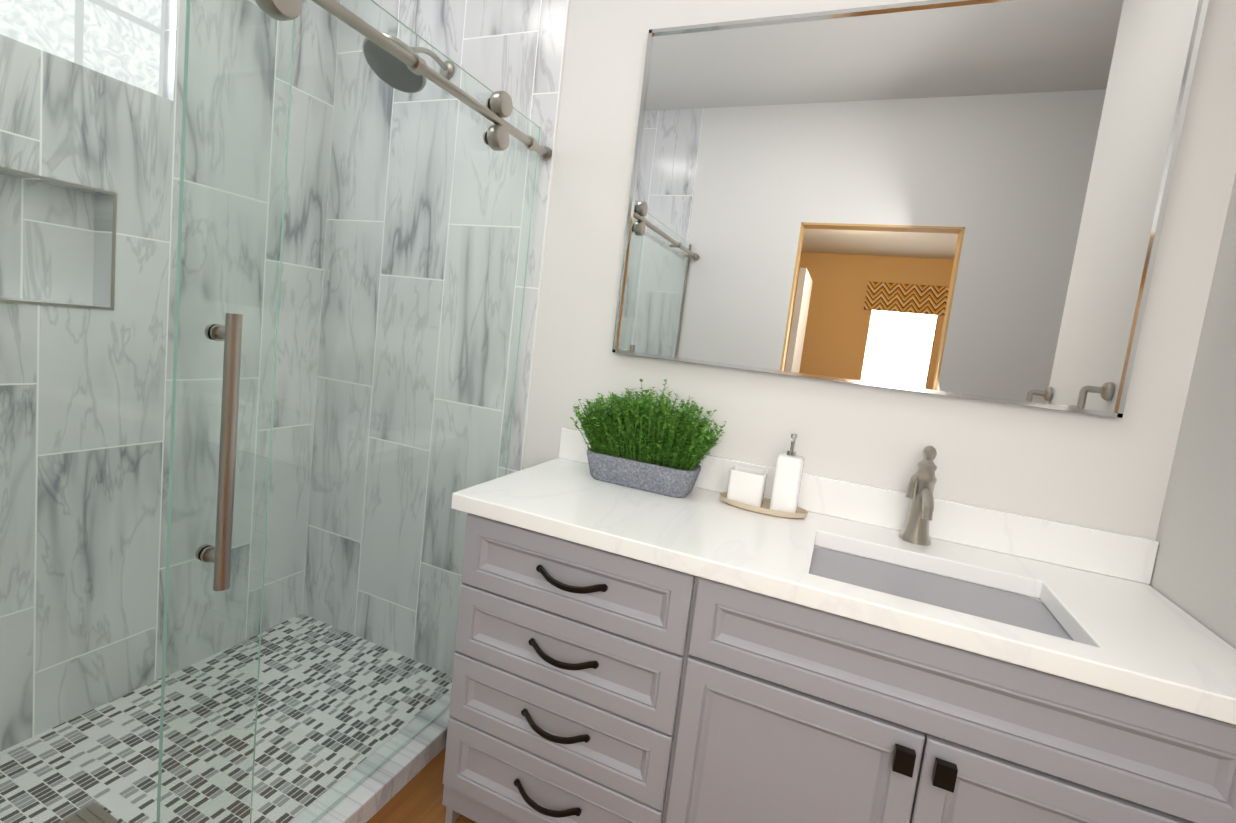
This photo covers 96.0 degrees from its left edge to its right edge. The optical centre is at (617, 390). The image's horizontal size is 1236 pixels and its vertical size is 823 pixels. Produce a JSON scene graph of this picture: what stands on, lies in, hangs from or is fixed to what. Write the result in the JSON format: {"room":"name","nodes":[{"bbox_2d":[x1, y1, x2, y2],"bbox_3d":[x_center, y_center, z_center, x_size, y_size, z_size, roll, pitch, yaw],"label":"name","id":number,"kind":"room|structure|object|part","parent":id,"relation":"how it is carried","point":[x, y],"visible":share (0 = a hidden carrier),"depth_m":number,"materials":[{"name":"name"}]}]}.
{"room":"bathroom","nodes":[
{"label":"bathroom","id":0,"kind":"room"},
{"bbox_2d":[366,747,476,822],"bbox_3d":[0.405,1.369,0.589,2.690,0.050,2.220,9,6,22],"label":"floor","id":1,"kind":"structure","parent":0,"point":[418,798],"depth_m":1.54,"materials":[{"name":"brown wood"}]},
{"bbox_2d":[313,705,449,822],"bbox_3d":[-0.866,1.131,1.115,0.120,0.105,2.000,9,6,22],"label":"shower curb","id":2,"kind":"structure","parent":1,"relation":"on","point":[371,794],"depth_m":1.55,"materials":[{"name":"tile"}]},
{"bbox_2d":[0,0,551,822],"bbox_3d":[-0.737,0.132,1.010,0.091,1.920,1.996,9,6,22],"label":"shower door","id":3,"kind":"structure","parent":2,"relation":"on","point":[262,274],"depth_m":1.04,"materials":[{"name":"clear glass"}]},
{"bbox_3d":[-0.723,0.111,1.009,0.070,0.505,0.029,9,6,22],"label":"handle","id":4,"kind":"part","parent":3,"relation":"part of","materials":[{"name":"silver metal"}]},
{"bbox_2d":[442,503,1235,822],"bbox_3d":[0.368,0.821,1.359,1.518,0.874,0.572,9,6,22],"label":"bathroom vanity","id":5,"kind":"object","parent":1,"relation":"on","point":[842,651],"depth_m":1.12,"materials":[{"name":"grey paint"}]},
{"bbox_2d":[451,459,1235,714],"bbox_3d":[0.409,0.367,1.327,1.548,0.040,0.558,9,6,22],"label":"countertop","id":6,"kind":"structure","parent":5,"relation":"on","point":[1124,632],"depth_m":1.18,"materials":[{"name":"white stone"}]},
{"bbox_2d":[570,378,725,497],"bbox_3d":[0.076,0.119,1.590,0.442,0.319,0.297,9,6,22],"label":"plant","id":7,"kind":"object","parent":6,"relation":"on","point":[660,448],"visible":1,"depth_m":1.56,"materials":[{"name":"green plant"}]},
{"bbox_3d":[0.069,0.235,1.619,0.332,0.082,0.132,9,6,22],"label":"pot","id":8,"kind":"part","parent":7,"relation":"part of","materials":[{"name":"stone"}]},
{"bbox_2d":[719,433,807,517],"bbox_3d":[0.407,0.214,1.516,0.240,0.221,0.115,9,6,22],"label":"soap tray","id":9,"kind":"object","parent":6,"relation":"on","point":[746,488],"visible":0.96,"depth_m":1.48,"materials":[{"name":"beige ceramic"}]},
{"bbox_2d":[769,433,804,515],"bbox_3d":[0.457,0.220,1.489,0.068,0.214,0.072,9,6,22],"label":"dispenser","id":10,"kind":"object","parent":9,"relation":"on","point":[789,466],"depth_m":1.47,"materials":[{"name":"white ceramic"}]},
{"bbox_2d":[898,446,941,546],"bbox_3d":[0.742,0.259,1.347,0.075,0.243,0.175,9,6,22],"label":"faucet","id":11,"kind":"object","parent":6,"relation":"on","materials":[{"name":"silver metal"}]},
{"bbox_2d":[822,543,1061,630],"bbox_3d":[0.643,0.495,1.175,0.478,0.154,0.313,9,6,22],"label":"sink","id":12,"kind":"object","parent":6,"relation":"in","point":[994,598],"depth_m":1.23,"materials":[{"name":"grey ceramic"}]},
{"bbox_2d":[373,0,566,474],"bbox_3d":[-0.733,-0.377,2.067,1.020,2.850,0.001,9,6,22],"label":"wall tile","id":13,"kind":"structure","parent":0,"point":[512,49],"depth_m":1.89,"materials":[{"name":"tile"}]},
{"bbox_2d":[520,0,569,470],"bbox_3d":[-0.268,-0.304,1.874,0.006,2.850,0.006,9,6,22],"label":"trim","id":14,"kind":"structure","parent":13,"relation":"attached to","point":[546,218],"depth_m":1.85,"materials":[{"name":"white"}]},
{"bbox_2d":[558,427,1158,582],"bbox_3d":[0.520,0.283,1.568,1.548,0.101,0.020,9,6,22],"label":"backsplash","id":15,"kind":"structure","parent":0,"relation":"attached to","point":[1105,552],"depth_m":1.40,"materials":[{"name":"white stone"}]},
{"bbox_2d":[523,0,1235,539],"bbox_3d":[0.936,-0.121,1.442,2.580,2.850,0.100,9,6,22],"label":"wall","id":16,"kind":"structure","parent":0,"point":[1097,472],"depth_m":1.51,"materials":[{"name":"white paint"}]},
{"bbox_2d":[612,0,1208,417],"bbox_3d":[0.629,-0.507,1.478,1.280,0.965,0.028,9,6,22],"label":"mirror","id":17,"kind":"object","parent":16,"relation":"attached to","point":[963,198],"visible":0.9,"depth_m":1.42,"materials":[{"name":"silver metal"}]},
{"bbox_2d":[1148,174,1235,648],"bbox_3d":[1.150,-0.030,0.780,0.100,2.850,0.965,9,6,22],"label":"wall","id":18,"kind":"structure","parent":0,"point":[1194,573],"depth_m":1.16,"materials":[{"name":"grey paint"}]}
]}

